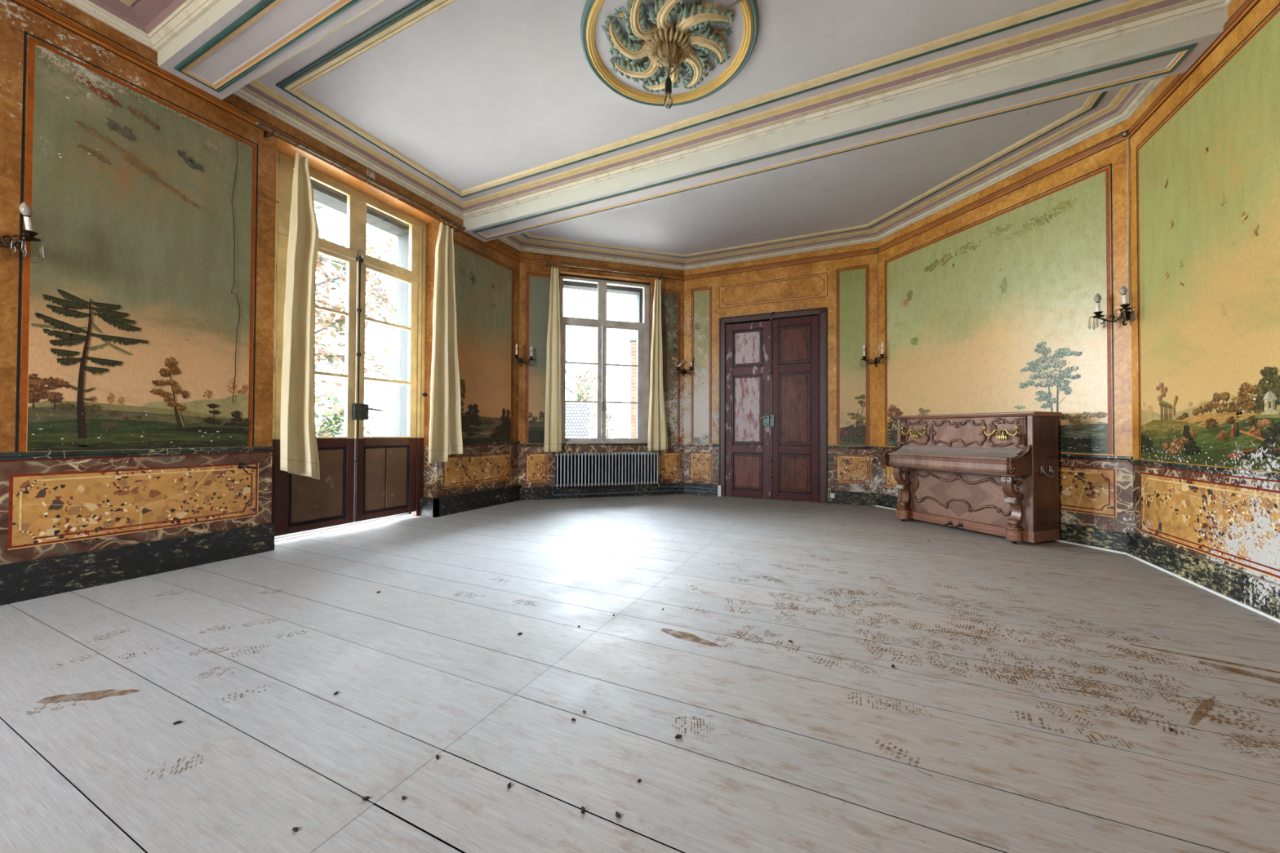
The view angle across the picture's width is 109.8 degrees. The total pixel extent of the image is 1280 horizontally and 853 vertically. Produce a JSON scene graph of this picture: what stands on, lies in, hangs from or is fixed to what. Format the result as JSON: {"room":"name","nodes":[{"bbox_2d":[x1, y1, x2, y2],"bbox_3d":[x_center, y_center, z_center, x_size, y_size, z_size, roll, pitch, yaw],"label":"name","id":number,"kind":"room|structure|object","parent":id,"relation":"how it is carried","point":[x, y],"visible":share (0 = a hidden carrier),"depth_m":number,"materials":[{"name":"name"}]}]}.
{"room":"historic interior","nodes":[
{"label":"historic interior","id":0,"kind":"room"},
{"bbox_2d":[0,0,519,564],"bbox_3d":[-4.062,-0.823,3.391,0.642,4.430,8.650,0,-1,25],"label":"wall","id":1,"kind":"structure","parent":0,"point":[48,508],"depth_m":3.46,"materials":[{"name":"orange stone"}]},
{"bbox_2d":[0,201,44,260],"bbox_3d":[-3.911,-1.230,2.716,0.207,0.340,0.382,0,-1,25],"label":"wall sconce","id":2,"kind":"object","parent":1,"relation":"attached to","point":[28,235],"visible":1,"depth_m":2.79,"materials":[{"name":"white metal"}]},
{"bbox_2d":[23,216,32,231],"bbox_3d":[-3.819,-1.263,2.808,0.026,0.090,0.037,0,-1,25],"label":"candle","id":3,"kind":"object","parent":2,"relation":"on","point":[28,223],"depth_m":2.80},
{"bbox_2d":[26,43,252,452],"bbox_3d":[-3.683,-1.154,3.433,0.011,2.653,1.170,0,-1,25],"label":"wall mural","id":4,"kind":"object","parent":1,"relation":"attached to","point":[139,335],"visible":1,"depth_m":3.32,"materials":[{"name":"paint"}]},
{"bbox_2d":[63,0,220,52],"bbox_3d":[-1.437,-2.959,-0.109,7.100,0.120,4.500,0,-1,25],"label":"ceiling","id":5,"kind":"structure","parent":1,"relation":"attached to","point":[153,24],"depth_m":3.18,"materials":[{"name":"white paint"}]},
{"bbox_2d":[237,462,257,469],"bbox_3d":[-3.410,0.345,3.897,0.130,0.058,0.070,1,-1,-19],"label":"wall hook","id":6,"kind":"object","parent":1,"relation":"attached to","point":[240,465],"visible":1,"depth_m":3.88,"materials":[{"name":"metal"}]},
{"bbox_2d":[0,440,519,462],"bbox_3d":[-3.765,0.198,3.236,0.028,0.057,8.650,0,-1,25],"label":"trim","id":7,"kind":"structure","parent":1,"relation":"attached to","point":[76,455],"depth_m":3.33,"materials":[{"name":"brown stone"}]},
{"bbox_2d":[0,484,520,605],"bbox_3d":[-3.872,0.994,3.275,0.300,0.255,8.650,0,-1,25],"label":"baseboard","id":8,"kind":"structure","parent":1,"relation":"attached to","point":[24,580],"depth_m":3.36,"materials":[{"name":"black stone"}]},
{"bbox_2d":[10,0,520,262],"bbox_3d":[-3.755,-2.723,3.274,0.023,0.078,8.650,0,-1,25],"label":"trim","id":9,"kind":"structure","parent":1,"relation":"attached to","point":[37,7],"depth_m":3.60,"materials":[{"name":"paint"}]},
{"bbox_2d":[274,514,413,542],"bbox_3d":[-3.419,1.156,5.127,0.360,0.062,1.810,0,-1,25],"label":"door sill","id":10,"kind":"structure","parent":1,"relation":"attached to","point":[408,515],"depth_m":4.95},
{"bbox_2d":[271,151,426,536],"bbox_3d":[-3.196,-0.763,5.050,0.194,3.800,1.811,0,-1,25],"label":"door","id":11,"kind":"structure","parent":1,"relation":"in","point":[362,478],"depth_m":5.05,"materials":[{"name":"brown paint"}]},
{"bbox_2d":[255,120,466,231],"bbox_3d":[-2.880,-2.630,4.983,0.148,0.108,2.342,0,-1,25],"label":"curtain rod","id":12,"kind":"object","parent":1,"relation":"attached to","point":[258,123],"visible":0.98,"depth_m":4.56,"materials":[{"name":"metal"}]},
{"bbox_2d":[280,152,319,479],"bbox_3d":[-3.156,-1.020,4.236,0.128,3.074,0.356,0,-1,19],"label":"curtain","id":13,"kind":"object","parent":12,"relation":"hanging from","point":[299,454],"visible":1,"depth_m":4.24,"materials":[{"name":"fabric"}]},
{"bbox_2d":[428,222,462,462],"bbox_3d":[-2.483,-1.064,5.714,0.137,3.024,0.517,0,-1,25],"label":"curtain","id":14,"kind":"object","parent":12,"relation":"hanging from","point":[445,424],"visible":1,"depth_m":5.69,"materials":[{"name":"fabric"}]},
{"bbox_2d":[453,243,511,442],"bbox_3d":[-2.253,-1.089,6.474,0.007,2.695,1.162,0,-1,25],"label":"wall mural","id":15,"kind":"object","parent":1,"relation":"attached to","point":[483,286],"visible":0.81,"depth_m":6.48,"materials":[{"name":"paint"}]},
{"bbox_2d":[518,250,684,488],"bbox_3d":[-0.653,-0.862,7.847,2.839,4.210,0.552,0,-1,-17],"label":"wall","id":16,"kind":"structure","parent":0,"point":[536,467],"depth_m":7.56,"materials":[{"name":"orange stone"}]},
{"bbox_2d":[511,343,533,366],"bbox_3d":[-1.849,-1.116,7.078,0.382,0.340,0.217,1,-1,-41],"label":"wall sconce","id":17,"kind":"object","parent":16,"relation":"attached to","point":[519,361],"visible":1,"depth_m":7.10,"materials":[{"name":"brown metal"}]},
{"bbox_2d":[528,275,551,443],"bbox_3d":[-1.616,-1.076,7.264,0.348,2.695,0.005,0,-1,-17],"label":"wall mural","id":18,"kind":"object","parent":16,"relation":"attached to","point":[540,286],"visible":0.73,"depth_m":7.25,"materials":[{"name":"paint"}]},
{"bbox_2d":[518,443,684,447],"bbox_3d":[-0.574,0.315,7.557,2.839,0.057,0.029,0,-1,-17],"label":"trim","id":19,"kind":"structure","parent":16,"relation":"attached to","point":[668,444],"depth_m":7.23,"materials":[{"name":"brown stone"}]},
{"bbox_2d":[519,483,684,500],"bbox_3d":[-0.574,1.089,7.536,2.839,0.200,0.051,0,-1,-17],"label":"baseboard","id":20,"kind":"structure","parent":16,"relation":"attached to","point":[531,493],"depth_m":7.45,"materials":[{"name":"black stone"}]},
{"bbox_2d":[535,260,667,279],"bbox_3d":[-0.605,-2.594,7.517,2.242,0.105,0.149,0,-1,-17],"label":"curtain rod","id":21,"kind":"object","parent":16,"relation":"attached to","point":[536,261],"visible":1,"depth_m":7.45,"materials":[{"name":"metal"}]},
{"bbox_2d":[544,266,561,452],"bbox_3d":[-1.379,-1.074,7.201,0.277,2.968,0.092,1,-1,-24],"label":"curtain","id":22,"kind":"object","parent":21,"relation":"hanging from","point":[553,417],"visible":1,"depth_m":7.21,"materials":[{"name":"fabric"}]},
{"bbox_2d":[520,257,684,280],"bbox_3d":[-0.561,-2.655,7.596,2.839,0.078,0.026,0,-1,-17],"label":"trim","id":23,"kind":"structure","parent":16,"relation":"attached to","point":[523,260],"depth_m":7.55,"materials":[{"name":"paint"}]},
{"bbox_2d":[559,273,649,445],"bbox_3d":[-0.587,-1.104,7.667,1.595,2.850,0.240,0,-1,-17],"label":"window","id":24,"kind":"structure","parent":16,"relation":"in","point":[642,328],"depth_m":7.70,"materials":[{"name":"grey paint"}]},
{"bbox_2d":[551,452,660,490],"bbox_3d":[-0.532,0.729,7.462,1.837,0.595,0.219,0,-1,-17],"label":"radiator","id":25,"kind":"object","parent":16,"relation":"attached to","point":[604,468],"visible":1,"depth_m":7.40,"materials":[{"name":"silver metal"}]},
{"bbox_2d":[551,488,717,496],"bbox_3d":[-0.070,1.088,7.576,2.780,0.086,0.356,0,-1,-9],"label":"pipe","id":26,"kind":"object","parent":16,"relation":"attached to","point":[678,490],"visible":1,"depth_m":7.59,"materials":[{"name":"white metal"}]},
{"bbox_2d":[658,485,717,490],"bbox_3d":[0.830,1.054,7.786,1.017,0.061,0.216,0,-1,5],"label":"pipe","id":27,"kind":"object","parent":26,"relation":"attached to","point":[687,486],"visible":1,"depth_m":7.79,"materials":[{"name":"black metal"}]},
{"bbox_2d":[647,279,667,451],"bbox_3d":[0.318,-1.053,7.724,0.372,2.961,0.090,0,-1,-17],"label":"curtain","id":28,"kind":"object","parent":16,"relation":"attached to","point":[657,424],"visible":1,"depth_m":7.72,"materials":[{"name":"fabric"}]},
{"bbox_2d":[661,292,678,443],"bbox_3d":[0.503,-1.036,7.913,0.345,2.650,0.006,0,-1,-17],"label":"wall mural","id":29,"kind":"object","parent":16,"relation":"attached to","point":[668,300],"visible":0.76,"depth_m":7.92,"materials":[{"name":"paint"}]},
{"bbox_2d":[675,356,694,377],"bbox_3d":[0.777,-1.049,7.896,0.362,0.339,0.187,0,-1,4],"label":"wall sconce","id":30,"kind":"object","parent":16,"relation":"attached to","point":[683,371],"visible":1,"depth_m":7.86,"materials":[{"name":"brown metal"}]},
{"bbox_2d":[0,493,1279,852],"bbox_3d":[-0.226,1.124,2.743,7.550,0.007,11.000,0,-1,25],"label":"floor","id":31,"kind":"structure","parent":0,"point":[1031,697],"depth_m":1.86,"materials":[{"name":"grey wood"}]},
{"bbox_2d":[173,720,182,724],"bbox_3d":[-1.713,1.097,1.666,0.025,0.006,0.012,1,-1,-31],"label":"crumb","id":32,"kind":"object","parent":31,"relation":"on","point":[177,722],"visible":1,"depth_m":1.66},
{"bbox_2d":[292,826,297,831],"bbox_3d":[-0.936,1.096,1.223,0.020,0.005,0.010,0,-1,24],"label":"crumb","id":33,"kind":"object","parent":31,"relation":"on","point":[295,829],"visible":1,"depth_m":1.22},
{"bbox_2d":[361,795,369,800],"bbox_3d":[-0.809,1.097,1.326,0.022,0.006,0.011,0,-1,-13],"label":"crumb","id":34,"kind":"object","parent":31,"relation":"on","point":[364,798],"visible":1,"depth_m":1.32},
{"bbox_2d":[581,806,585,813],"bbox_3d":[-0.163,1.099,1.289,0.012,0.006,0.024,0,-1,-6],"label":"crumb","id":35,"kind":"object","parent":31,"relation":"on","point":[583,809],"visible":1,"depth_m":1.29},
{"bbox_2d":[615,811,621,817],"bbox_3d":[-0.063,1.100,1.272,0.011,0.006,0.023,1,-1,-41],"label":"crumb","id":36,"kind":"object","parent":31,"relation":"on","point":[617,815],"visible":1,"depth_m":1.27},
{"bbox_2d":[675,733,681,738],"bbox_3d":[0.136,1.104,1.602,0.028,0.007,0.014,0,-1,-18],"label":"crumb","id":37,"kind":"object","parent":31,"relation":"on","point":[677,735],"visible":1,"depth_m":1.60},
{"bbox_2d":[717,484,721,496],"bbox_3d":[1.353,1.094,7.640,0.060,0.190,0.035,0,-1,24],"label":"pipe cover","id":38,"kind":"object","parent":31,"relation":"on","point":[719,486],"visible":1,"depth_m":7.62,"materials":[{"name":"white plastic"}]},
{"bbox_2d":[880,411,1062,543],"bbox_3d":[3.651,0.514,5.083,0.834,1.304,1.566,1,-1,-22],"label":"piano","id":39,"kind":"object","parent":31,"relation":"on","point":[992,473],"visible":1,"depth_m":4.76,"materials":[{"name":"brown wood"}]},
{"bbox_2d":[298,0,1088,254],"bbox_3d":[-0.169,-3.040,2.672,7.313,0.120,10.810,0,-1,25],"label":"ceiling","id":40,"kind":"structure","parent":0,"point":[474,93],"depth_m":4.13,"materials":[{"name":"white paint"}]},
{"bbox_2d":[157,0,380,99],"bbox_3d":[-0.406,-2.861,2.079,7.102,0.255,0.380,0,-1,26],"label":"ceiling beam","id":41,"kind":"structure","parent":40,"relation":"attached to","point":[234,42],"depth_m":3.18,"materials":[{"name":"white paint"}]},
{"bbox_2d":[580,0,759,106],"bbox_3d":[0.220,-2.882,3.454,1.343,0.172,1.343,0,-1,42],"label":"ceiling rose","id":42,"kind":"object","parent":40,"relation":"attached to","point":[664,41],"visible":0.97,"depth_m":3.42,"materials":[{"name":"paint"}]},
{"bbox_2d":[663,58,679,108],"bbox_3d":[0.239,-2.642,3.442,0.113,0.396,0.067,0,-1,25],"label":"pendant bulb","id":43,"kind":"object","parent":42,"relation":"hanging from","point":[668,82],"visible":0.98,"depth_m":3.44,"materials":[{"name":"black plastic"}]},
{"bbox_2d":[232,0,1233,219],"bbox_3d":[0.231,-2.907,3.433,7.100,0.121,2.650,0,-1,25],"label":"trim","id":44,"kind":"structure","parent":40,"relation":"attached to","point":[1060,26],"depth_m":3.89,"materials":[{"name":"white paint"}]},
{"bbox_2d":[462,6,1227,241],"bbox_3d":[0.858,-2.802,4.761,7.105,0.295,0.380,0,-1,26],"label":"ceiling beam","id":45,"kind":"structure","parent":40,"relation":"attached to","point":[1171,48],"depth_m":3.97,"materials":[{"name":"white paint"}]},
{"bbox_2d":[684,241,877,493],"bbox_3d":[2.236,-0.854,7.509,3.050,4.210,0.302,0,-1,24],"label":"wall","id":46,"kind":"structure","parent":0,"point":[813,285],"depth_m":7.25,"materials":[{"name":"orange paint"}]},
{"bbox_2d":[693,289,709,443],"bbox_3d":[1.076,-1.047,7.868,0.282,2.675,0.006,0,-1,24],"label":"wall mural","id":47,"kind":"object","parent":46,"relation":"attached to","point":[701,298],"visible":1,"depth_m":7.87,"materials":[{"name":"paint"}]},
{"bbox_2d":[719,306,827,502],"bbox_3d":[2.164,-0.331,7.417,1.715,3.082,0.235,0,-1,24],"label":"door","id":48,"kind":"structure","parent":46,"relation":"in","point":[773,366],"depth_m":7.36,"materials":[{"name":"red paint"}]},
{"bbox_2d":[684,248,876,280],"bbox_3d":[2.178,-2.646,7.385,3.050,0.078,0.024,0,-1,24],"label":"trim","id":49,"kind":"structure","parent":46,"relation":"attached to","point":[867,251],"depth_m":7.31,"materials":[{"name":"paint"}]},
{"bbox_2d":[684,443,877,449],"bbox_3d":[2.164,0.325,7.346,3.050,0.057,0.030,0,-1,24],"label":"trim","id":50,"kind":"structure","parent":46,"relation":"attached to","point":[843,447],"depth_m":6.93,"materials":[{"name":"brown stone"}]},
{"bbox_2d":[684,483,878,506],"bbox_3d":[2.156,1.099,7.326,3.050,0.200,0.051,0,-1,24],"label":"baseboard","id":51,"kind":"structure","parent":46,"relation":"attached to","point":[866,499],"depth_m":6.87,"materials":[{"name":"black stone"}]},
{"bbox_2d":[827,488,835,501],"bbox_3d":[2.947,1.049,6.928,0.099,0.202,0.025,0,-1,24],"label":"wall socket","id":52,"kind":"object","parent":46,"relation":"attached to","point":[832,495],"visible":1,"depth_m":6.92,"materials":[{"name":"white plastic"}]},
{"bbox_2d":[497,76,1165,270],"bbox_3d":[1.523,-2.867,6.173,7.100,0.121,2.830,0,-1,25],"label":"trim","id":53,"kind":"structure","parent":46,"relation":"attached to","point":[1102,111],"depth_m":5.94,"materials":[{"name":"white paint"}]},
{"bbox_2d":[840,268,866,445],"bbox_3d":[3.256,-1.058,6.885,0.361,2.692,0.006,0,-1,24],"label":"wall mural","id":54,"kind":"object","parent":46,"relation":"attached to","point":[852,282],"visible":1,"depth_m":6.88,"materials":[{"name":"paint"}]},
{"bbox_2d":[874,248,878,358],"bbox_3d":[3.547,-1.844,6.739,0.055,1.664,0.056,1,-1,-42],"label":"wire","id":55,"kind":"object","parent":46,"relation":"attached to","point":[876,250],"visible":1,"depth_m":6.74,"materials":[{"name":"metal"}]},
{"bbox_2d":[877,118,1133,533],"bbox_3d":[4.157,-0.871,5.465,0.302,4.210,2.808,0,-1,-19],"label":"wall","id":56,"kind":"structure","parent":0,"point":[1099,495],"depth_m":4.34,"materials":[{"name":"orange paint"}]},
{"bbox_2d":[859,342,886,367],"bbox_3d":[3.474,-1.058,6.667,0.217,0.340,0.382,1,-1,-42],"label":"wall sconce","id":57,"kind":"object","parent":56,"relation":"attached to","point":[877,361],"visible":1,"depth_m":6.70,"materials":[{"name":"brown metal"}]},
{"bbox_2d":[887,170,1108,454],"bbox_3d":[4.014,-1.067,5.413,0.010,2.690,2.462,0,-1,-19],"label":"wall mural","id":58,"kind":"object","parent":56,"relation":"attached to","point":[993,315],"visible":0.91,"depth_m":5.03,"materials":[{"name":"paint"}]},
{"bbox_2d":[875,493,1127,554],"bbox_3d":[3.978,1.085,5.382,0.063,0.195,2.808,0,-1,-19],"label":"baseboard","id":59,"kind":"structure","parent":56,"relation":"attached to","point":[1090,537],"depth_m":4.34,"materials":[{"name":"black stone"}]},
{"bbox_2d":[876,128,1128,253],"bbox_3d":[4.013,-2.662,5.436,0.024,0.078,2.808,0,-1,-19],"label":"trim","id":60,"kind":"structure","parent":56,"relation":"attached to","point":[1117,139],"depth_m":4.98,"materials":[{"name":"paint"}]},
{"bbox_2d":[876,446,1132,462],"bbox_3d":[3.998,0.316,5.397,0.028,0.057,2.808,0,-1,-19],"label":"trim","id":61,"kind":"structure","parent":56,"relation":"attached to","point":[1061,456],"depth_m":4.34,"materials":[{"name":"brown stone"}]},
{"bbox_2d":[1088,284,1136,329],"bbox_3d":[4.346,-1.086,4.099,0.217,0.340,0.382,0,-1,3],"label":"wall sconce","id":62,"kind":"object","parent":56,"relation":"attached to","point":[1125,315],"visible":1,"depth_m":4.07,"materials":[{"name":"brown metal"}]},
{"bbox_2d":[1095,302,1100,311],"bbox_3d":[4.304,-1.120,4.226,0.026,0.089,0.030,0,-1,3],"label":"candle","id":63,"kind":"object","parent":62,"relation":"on","point":[1097,304],"depth_m":4.22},
{"bbox_2d":[1121,294,1127,304],"bbox_3d":[4.290,-1.122,3.981,0.026,0.090,0.037,0,-1,3],"label":"candle","id":64,"kind":"object","parent":62,"relation":"on","point":[1124,296],"depth_m":3.97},
{"bbox_2d":[1120,130,1129,311],"bbox_3d":[4.442,-1.873,4.102,0.055,1.664,0.056,0,-1,3],"label":"wire","id":65,"kind":"object","parent":56,"relation":"attached to","point":[1125,133],"visible":0.94,"depth_m":4.10,"materials":[{"name":"metal"}]},
{"bbox_2d":[1129,0,1279,584],"bbox_3d":[2.772,-0.944,0.139,0.302,4.210,8.590,0,-1,25],"label":"wall","id":66,"kind":"structure","parent":0,"point":[1234,522],"depth_m":3.27,"materials":[{"name":"paint"}]},
{"bbox_2d":[1127,0,1260,138],"bbox_3d":[2.634,-2.723,0.230,0.023,0.078,8.590,0,-1,25],"label":"trim","id":67,"kind":"structure","parent":66,"relation":"attached to","point":[1248,5],"depth_m":3.34,"materials":[{"name":"paint"}]},
{"bbox_2d":[1125,532,1279,622],"bbox_3d":[2.600,1.006,0.192,0.062,0.210,8.590,0,-1,25],"label":"baseboard","id":68,"kind":"structure","parent":66,"relation":"attached to","point":[1261,596],"depth_m":3.11,"materials":[{"name":"black stone"}]},
{"bbox_2d":[1128,459,1279,482],"bbox_3d":[2.619,0.268,0.194,0.028,0.057,8.590,0,-1,25],"label":"trim","id":69,"kind":"structure","parent":66,"relation":"attached to","point":[1234,473],"depth_m":3.14,"materials":[{"name":"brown stone"}]},
{"bbox_2d":[1138,10,1279,471],"bbox_3d":[3.727,-1.098,2.533,0.013,2.732,3.150,0,-1,25],"label":"wall mural","id":70,"kind":"object","parent":66,"relation":"attached to","point":[1209,178],"visible":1,"depth_m":3.12,"materials":[{"name":"paint"}]},
{"label":"outside","id":71,"kind":"structure","parent":0,"visible":0},
{"bbox_3d":[-7.505,1.922,14.565,54.000,0.130,70.000,0,-1,25],"label":"ground","id":72,"kind":"structure","parent":71,"visible":0},
{"bbox_2d":[315,394,376,436],"bbox_3d":[-5.561,0.562,7.708,1.716,2.455,1.773,1,-1,-43],"label":"tree","id":73,"kind":"object","parent":72,"relation":"on","point":[330,429],"visible":0.21,"depth_m":7.87,"materials":[{"name":"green plant"}]},
{"bbox_2d":[314,204,396,404],"bbox_3d":[-8.973,-2.527,10.722,5.375,8.705,6.054,0,-1,4],"label":"tree","id":74,"kind":"object","parent":72,"relation":"on","point":[322,355],"visible":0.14,"depth_m":11.73,"materials":[{"name":"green plant"}]},
{"bbox_2d":[317,225,397,436],"bbox_3d":[-11.108,-3.829,20.912,6.262,11.540,6.250,0,-1,25],"label":"tree","id":75,"kind":"object","parent":72,"relation":"on","point":[384,300],"visible":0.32,"depth_m":20.27,"materials":[{"name":"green plant"}]},
{"bbox_2d":[564,402,589,438],"bbox_3d":[-4.244,0.360,22.397,3.375,3.238,3.403,0,-1,-8],"label":"outbuilding","id":76,"kind":"structure","parent":72,"relation":"on","point":[576,413],"depth_m":21.77,"materials":[{"name":"grey stone"}]},
{"bbox_2d":[565,349,611,419],"bbox_3d":[-3.650,-1.337,27.641,4.549,6.769,3.965,0,-1,25],"label":"tree","id":77,"kind":"object","parent":72,"relation":"on","point":[581,394],"visible":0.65,"depth_m":26.98,"materials":[{"name":"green plant"}]},
{"bbox_2d":[583,400,630,438],"bbox_3d":[-1.261,0.410,19.048,2.137,3.081,2.014,0,-1,25],"label":"tree","id":78,"kind":"object","parent":72,"relation":"on","point":[608,407],"visible":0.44,"depth_m":19.04,"materials":[{"name":"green plant"}]},
{"bbox_2d":[629,336,635,438],"bbox_3d":[-0.017,-0.564,15.495,0.720,4.950,0.720,0,-1,0],"label":"brick pier","id":79,"kind":"structure","parent":72,"relation":"on","point":[632,339],"depth_m":15.21,"materials":[{"name":"white brick"}]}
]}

